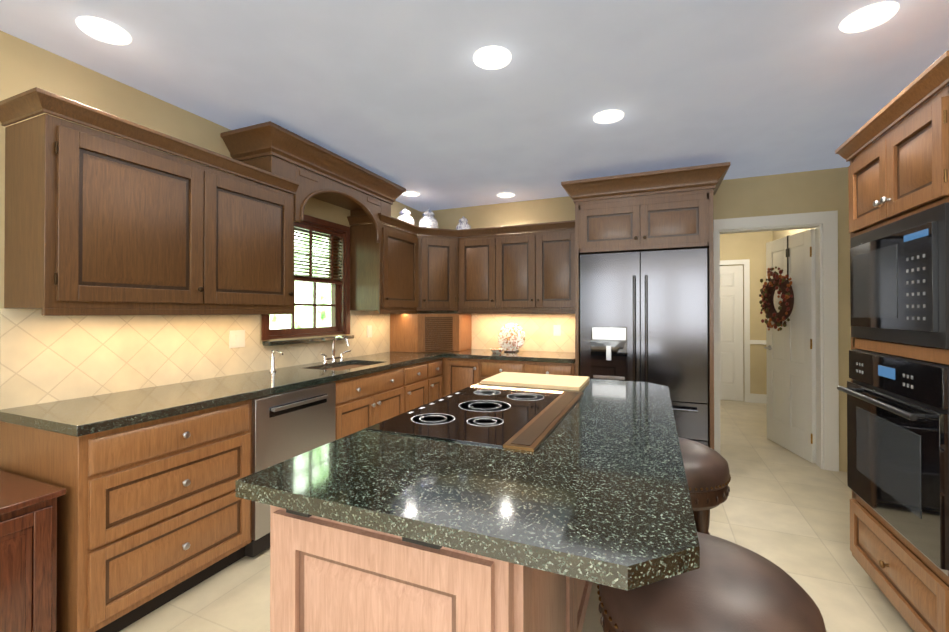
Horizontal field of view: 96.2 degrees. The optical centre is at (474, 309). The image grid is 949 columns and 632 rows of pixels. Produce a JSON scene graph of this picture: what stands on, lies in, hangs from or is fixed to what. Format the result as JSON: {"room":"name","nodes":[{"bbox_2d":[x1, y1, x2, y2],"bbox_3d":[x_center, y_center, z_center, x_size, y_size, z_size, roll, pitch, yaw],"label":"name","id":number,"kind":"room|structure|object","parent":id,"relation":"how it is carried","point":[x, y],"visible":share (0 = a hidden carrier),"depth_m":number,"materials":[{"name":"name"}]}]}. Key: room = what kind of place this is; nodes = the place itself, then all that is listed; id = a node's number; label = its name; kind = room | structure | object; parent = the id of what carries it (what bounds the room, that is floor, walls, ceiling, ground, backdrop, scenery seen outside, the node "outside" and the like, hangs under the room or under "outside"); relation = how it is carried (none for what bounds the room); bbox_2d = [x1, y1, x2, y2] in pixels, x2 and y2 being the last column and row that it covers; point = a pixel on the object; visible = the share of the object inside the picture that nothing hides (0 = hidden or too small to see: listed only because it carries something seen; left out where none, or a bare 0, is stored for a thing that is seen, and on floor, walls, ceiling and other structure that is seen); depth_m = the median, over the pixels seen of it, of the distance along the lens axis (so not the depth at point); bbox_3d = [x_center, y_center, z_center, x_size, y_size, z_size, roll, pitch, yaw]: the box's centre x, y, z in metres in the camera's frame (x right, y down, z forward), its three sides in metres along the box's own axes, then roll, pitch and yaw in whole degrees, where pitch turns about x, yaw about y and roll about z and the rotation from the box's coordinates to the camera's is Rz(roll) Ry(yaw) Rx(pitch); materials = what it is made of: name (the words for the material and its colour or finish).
{"room":"kitchen","nodes":[
{"label":"kitchen","id":0,"kind":"room"},
{"bbox_2d":[0,31,420,343],"bbox_3d":[-2.056,0.071,1.960,0.140,2.540,7.170,0,0,23],"label":"wall","id":1,"kind":"structure","parent":0,"point":[25,66],"depth_m":2.16,"materials":[{"name":"beige paint"}]},
{"bbox_2d":[0,89,219,310],"bbox_3d":[-1.731,-0.433,2.101,0.347,0.860,0.716,0,0,23],"label":"upper cabinet","id":2,"kind":"object","parent":1,"relation":"attached to","point":[97,222],"depth_m":1.88,"materials":[{"name":"brown wood"}]},
{"bbox_2d":[0,308,419,409],"bbox_3d":[-1.337,0.210,3.474,0.008,0.480,3.580,0,0,23],"label":"backsplash","id":3,"kind":"structure","parent":1,"relation":"attached to","point":[45,359],"depth_m":2.28,"materials":[{"name":"beige tile"}]},
{"bbox_2d":[229,330,244,347],"bbox_3d":[-1.589,0.196,2.853,0.009,0.116,0.115,0,0,23],"label":"switch plate","id":4,"kind":"object","parent":1,"relation":"attached to","point":[236,338],"visible":1,"depth_m":2.85,"materials":[{"name":"white plastic"}]},
{"bbox_2d":[220,154,299,310],"bbox_3d":[-1.508,-0.430,2.630,0.347,0.860,0.716,0,0,23],"label":"upper cabinet","id":5,"kind":"object","parent":1,"relation":"attached to","point":[257,219],"depth_m":2.60,"materials":[{"name":"brown wood"}]},
{"bbox_2d":[261,214,349,339],"bbox_3d":[-1.397,-0.269,3.502,0.158,0.982,0.940,0,0,23],"label":"window","id":6,"kind":"structure","parent":1,"relation":"in","point":[338,258],"depth_m":3.66,"materials":[{"name":"brown wood"}]},
{"bbox_2d":[220,121,405,210],"bbox_3d":[-1.144,-1.061,3.378,0.440,0.160,1.540,0,0,23],"label":"crown molding","id":7,"kind":"structure","parent":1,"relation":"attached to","point":[375,192],"depth_m":2.99,"materials":[{"name":"brown wood"}]},
{"bbox_2d":[367,325,371,337],"bbox_3d":[-1.030,0.214,4.180,0.009,0.116,0.075,0,0,23],"label":"switch plate","id":8,"kind":"object","parent":1,"relation":"attached to","point":[369,331],"visible":1,"depth_m":4.17,"materials":[{"name":"white plastic"}]},
{"bbox_2d":[348,211,419,310],"bbox_3d":[-0.815,-0.421,4.183,0.417,0.860,0.725,0,0,23],"label":"upper cabinet","id":9,"kind":"object","parent":1,"relation":"attached to","point":[385,259],"depth_m":3.91,"materials":[{"name":"brown wood"}]},
{"bbox_2d":[397,208,414,224],"bbox_3d":[-0.735,-0.928,4.508,0.200,0.305,0.200,0,0,23],"label":"ginger jar","id":10,"kind":"object","parent":9,"relation":"on","point":[405,214],"visible":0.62,"depth_m":4.45,"materials":[{"name":"white ceramic"}]},
{"bbox_2d":[420,227,455,310],"bbox_3d":[-0.486,-0.418,4.668,0.648,0.860,0.721,0,0,23],"label":"upper cabinet","id":11,"kind":"object","parent":1,"relation":"attached to","point":[437,253],"depth_m":4.47,"materials":[{"name":"brown wood"}]},
{"bbox_2d":[419,209,437,235],"bbox_3d":[-0.502,-0.939,4.648,0.216,0.329,0.216,0,0,23],"label":"ginger jar","id":12,"kind":"object","parent":11,"relation":"on","point":[428,220],"visible":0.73,"depth_m":4.57,"materials":[{"name":"white ceramic"}]},
{"bbox_2d":[0,0,948,211],"bbox_3d":[0.532,-1.246,2.495,4.700,0.100,10.150,0,0,23],"label":"ceiling","id":13,"kind":"structure","parent":0,"point":[409,95],"depth_m":2.18,"materials":[{"name":"white paint"}]},
{"bbox_2d":[76,16,131,44],"bbox_3d":[-1.592,-1.197,1.832,0.184,0.006,0.184,0,0,23],"label":"recessed light","id":14,"kind":"object","parent":13,"relation":"in","point":[103,30],"visible":1,"depth_m":1.83,"materials":[{"name":"white"}]},
{"bbox_2d":[402,191,419,196],"bbox_3d":[-0.649,-1.182,4.354,0.184,0.006,0.184,0,0,23],"label":"recessed light","id":15,"kind":"object","parent":13,"relation":"in","point":[411,193],"visible":0.92,"depth_m":4.34,"materials":[{"name":"white"}]},
{"bbox_2d":[473,46,511,69],"bbox_3d":[0.085,-1.196,2.026,0.184,0.006,0.184,0,0,23],"label":"recessed light","id":16,"kind":"object","parent":13,"relation":"in","point":[492,57],"visible":1,"depth_m":2.02,"materials":[{"name":"white"}]},
{"bbox_2d":[497,193,514,197],"bbox_3d":[0.325,-1.182,4.399,0.184,0.006,0.184,0,0,23],"label":"recessed light","id":17,"kind":"object","parent":13,"relation":"in","point":[505,195],"visible":1,"depth_m":4.40,"materials":[{"name":"white"}]},
{"bbox_2d":[593,110,623,123],"bbox_3d":[0.830,-1.192,2.635,0.184,0.006,0.184,0,0,23],"label":"recessed light","id":18,"kind":"object","parent":13,"relation":"in","point":[607,116],"visible":1,"depth_m":2.63,"materials":[{"name":"white"}]},
{"bbox_2d":[839,1,898,32],"bbox_3d":[1.618,-1.198,1.749,0.184,0.006,0.184,0,0,23],"label":"recessed light","id":19,"kind":"object","parent":13,"relation":"in","point":[868,17],"visible":1,"depth_m":1.74,"materials":[{"name":"white"}]},
{"bbox_2d":[119,400,913,631],"bbox_3d":[0.532,1.394,2.479,4.700,0.100,10.150,0,0,23],"label":"floor","id":20,"kind":"structure","parent":0,"point":[787,511],"depth_m":2.38,"materials":[{"name":"beige tile"}]},
{"bbox_2d":[0,470,65,631],"bbox_3d":[-1.887,0.996,1.369,0.606,0.682,0.652,0,0,23],"label":"wooden cabinet","id":21,"kind":"object","parent":20,"relation":"on","point":[28,554],"visible":1,"depth_m":1.49,"materials":[{"name":"brown wood"}]},
{"bbox_2d":[0,421,259,631],"bbox_3d":[-1.601,0.905,2.036,0.630,0.873,0.733,0,0,23],"label":"base cabinet","id":22,"kind":"object","parent":20,"relation":"on","point":[154,513],"depth_m":1.75,"materials":[{"name":"brown wood"}]},
{"bbox_2d":[0,349,574,472],"bbox_3d":[-0.455,0.455,3.088,1.927,0.040,3.598,0,0,23],"label":"countertop","id":23,"kind":"structure","parent":22,"relation":"on","point":[260,420],"depth_m":2.41,"materials":[{"name":"stone"}]},
{"bbox_2d":[269,350,282,371],"bbox_3d":[-1.383,0.358,2.971,0.121,0.152,0.047,0,0,23],"label":"soap dispenser","id":24,"kind":"object","parent":23,"relation":"on","point":[272,363],"visible":1,"depth_m":2.97,"materials":[{"name":"silver metal"}]},
{"bbox_2d":[320,336,350,363],"bbox_3d":[-1.116,0.326,3.532,0.192,0.222,0.363,0,0,23],"label":"faucet","id":25,"kind":"object","parent":23,"relation":"on","point":[332,358],"visible":1,"depth_m":3.54,"materials":[{"name":"silver metal"}]},
{"bbox_2d":[328,361,359,368],"bbox_3d":[-1.012,0.567,3.378,0.383,0.204,0.624,0,0,23],"label":"sink","id":26,"kind":"object","parent":23,"relation":"in","point":[354,363],"depth_m":3.52,"materials":[{"name":"silver metal"}]},
{"bbox_2d":[388,313,471,352],"bbox_3d":[-0.464,0.242,4.678,0.659,0.402,0.657,0,0,23],"label":"appliance garage","id":27,"kind":"object","parent":23,"relation":"on","point":[419,332],"depth_m":4.45,"materials":[{"name":"brown wood"}]},
{"bbox_2d":[490,323,524,352],"bbox_3d":[0.342,0.292,4.411,0.330,0.301,0.328,0,0,23],"label":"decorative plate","id":28,"kind":"object","parent":23,"relation":"on","point":[511,337],"visible":1,"depth_m":4.46,"materials":[{"name":"white ceramic"}]},
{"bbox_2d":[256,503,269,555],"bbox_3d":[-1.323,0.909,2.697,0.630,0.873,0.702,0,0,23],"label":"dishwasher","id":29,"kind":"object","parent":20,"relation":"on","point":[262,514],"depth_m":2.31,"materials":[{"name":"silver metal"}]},
{"bbox_2d":[270,508,591,631],"bbox_3d":[0.180,0.904,1.803,0.842,0.872,1.915,0,0,23],"label":"kitchen island","id":30,"kind":"object","parent":20,"relation":"on","point":[325,576],"depth_m":0.95,"materials":[{"name":"wood"}]},
{"bbox_2d":[235,372,699,590],"bbox_3d":[0.271,0.448,1.775,1.030,0.040,2.000,0,0,23],"label":"island countertop","id":31,"kind":"structure","parent":30,"relation":"on","point":[605,499],"depth_m":1.01,"materials":[{"name":"stone"}]},
{"bbox_2d":[368,384,582,451],"bbox_3d":[0.085,0.422,1.837,0.611,0.011,0.970,0,0,23],"label":"cooktop","id":32,"kind":"object","parent":31,"relation":"in","point":[497,415],"depth_m":1.67,"materials":[{"name":"black glass"}]},
{"bbox_2d":[556,365,574,375],"bbox_3d":[0.770,0.918,4.185,0.523,0.873,0.621,0,0,23],"label":"base cabinet","id":33,"kind":"object","parent":20,"relation":"on","point":[570,371],"depth_m":3.82,"materials":[{"name":"brown wood"}]},
{"bbox_2d":[561,162,730,448],"bbox_3d":[1.479,0.131,3.768,1.250,2.440,0.847,0,0,23],"label":"enclosure","id":34,"kind":"object","parent":20,"relation":"on","point":[644,283],"visible":0.75,"depth_m":3.41,"materials":[{"name":"brown wood"}]},
{"bbox_2d":[678,437,730,534],"bbox_3d":[0.903,0.977,1.972,0.491,0.732,0.490,0,0,23],"label":"stool","id":35,"kind":"object","parent":20,"relation":"on","point":[707,473],"visible":0.31,"depth_m":1.78,"materials":[{"name":"leather"}]},
{"bbox_2d":[597,532,825,631],"bbox_3d":[0.556,0.971,1.044,0.491,0.732,0.490,0,0,23],"label":"stool","id":36,"kind":"object","parent":20,"relation":"on","point":[727,586],"visible":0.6,"depth_m":0.93,"materials":[{"name":"leather"}]},
{"bbox_2d":[843,55,948,631],"bbox_3d":[2.035,0.251,1.657,0.620,2.176,0.830,0,0,23],"label":"tall cabinet","id":37,"kind":"object","parent":20,"relation":"on","point":[896,390],"depth_m":1.67,"materials":[{"name":"brown wood"}]},
{"bbox_2d":[421,167,850,471],"bbox_3d":[1.345,0.085,4.352,4.270,2.540,0.120,0,0,23],"label":"wall","id":38,"kind":"structure","parent":0,"point":[805,192],"depth_m":3.73,"materials":[{"name":"beige paint"}]},
{"bbox_2d":[456,226,503,310],"bbox_3d":[0.069,-0.418,4.599,0.579,0.860,0.417,0,0,23],"label":"upper cabinet","id":39,"kind":"object","parent":38,"relation":"attached to","point":[479,258],"depth_m":4.45,"materials":[{"name":"brown wood"}]},
{"bbox_2d":[456,216,470,237],"bbox_3d":[-0.124,-0.908,4.749,0.176,0.268,0.176,0,0,23],"label":"ginger jar","id":40,"kind":"object","parent":39,"relation":"on","point":[463,223],"visible":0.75,"depth_m":4.69,"materials":[{"name":"white ceramic"}]},
{"bbox_2d":[420,311,574,351],"bbox_3d":[0.269,0.217,4.735,1.930,0.480,0.008,0,0,23],"label":"backsplash","id":41,"kind":"structure","parent":38,"relation":"attached to","point":[538,328],"depth_m":4.59,"materials":[{"name":"beige tile"}]},
{"bbox_2d":[504,220,574,310],"bbox_3d":[0.652,-0.419,4.391,0.943,0.860,0.348,0,0,23],"label":"upper cabinet","id":42,"kind":"object","parent":38,"relation":"attached to","point":[539,267],"depth_m":4.20,"materials":[{"name":"brown wood"}]},
{"bbox_2d":[553,325,560,335],"bbox_3d":[0.868,0.218,4.475,0.075,0.115,0.006,0,0,23],"label":"outlet","id":43,"kind":"object","parent":38,"relation":"attached to","point":[556,330],"visible":1,"depth_m":4.47,"materials":[{"name":"white plastic"}]},
{"bbox_2d":[713,210,838,471],"bbox_3d":[2.615,0.262,3.806,0.975,2.180,0.138,0,0,23],"label":"door frame","id":44,"kind":"structure","parent":38,"relation":"attached to","point":[824,224],"depth_m":3.60,"materials":[{"name":"white wood"}]},
{"bbox_2d":[764,229,815,462],"bbox_3d":[3.018,0.319,4.111,0.251,2.059,0.753,0,0,23],"label":"hall door","id":45,"kind":"structure","parent":38,"relation":"in","point":[790,347],"depth_m":3.98,"materials":[{"name":"white wood"}]},
{"bbox_2d":[759,267,793,330],"bbox_3d":[2.915,-0.108,4.113,0.113,0.615,0.523,0,0,9],"label":"wreath","id":46,"kind":"object","parent":45,"relation":"hanging from","point":[780,283],"visible":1,"depth_m":4.03,"materials":[{"name":"brown plant"}]},
{"bbox_2d":[720,231,771,393],"bbox_3d":[3.848,0.097,6.456,1.110,2.540,0.140,0,0,23],"label":"wall","id":47,"kind":"structure","parent":0,"point":[751,246],"depth_m":6.26,"materials":[{"name":"beige paint"}]},
{"bbox_2d":[720,265,743,400],"bbox_3d":[3.676,0.350,6.497,0.730,2.025,0.035,0,0,23],"label":"door","id":48,"kind":"structure","parent":47,"relation":"in","point":[731,341],"depth_m":6.40,"materials":[{"name":"white wood"}]},
{"bbox_2d":[750,340,766,403],"bbox_3d":[3.276,0.899,5.107,1.120,0.920,2.780,0,0,23],"label":"baseboard","id":49,"kind":"structure","parent":47,"relation":"attached to","point":[758,398],"depth_m":6.23,"materials":[{"name":"white wood"}]},
{"bbox_2d":[772,228,814,240],"bbox_3d":[3.884,0.088,4.932,0.140,2.540,2.920,0,0,23],"label":"wall","id":50,"kind":"structure","parent":0,"point":[779,234],"depth_m":5.63,"materials":[{"name":"beige paint"}]},
{"label":"outside","id":51,"kind":"structure","parent":0,"visible":0},
{"bbox_2d":[270,231,330,328],"bbox_3d":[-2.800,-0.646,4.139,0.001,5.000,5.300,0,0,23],"label":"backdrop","id":52,"kind":"structure","parent":51,"point":[303,295],"depth_m":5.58,"materials":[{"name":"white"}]}
]}

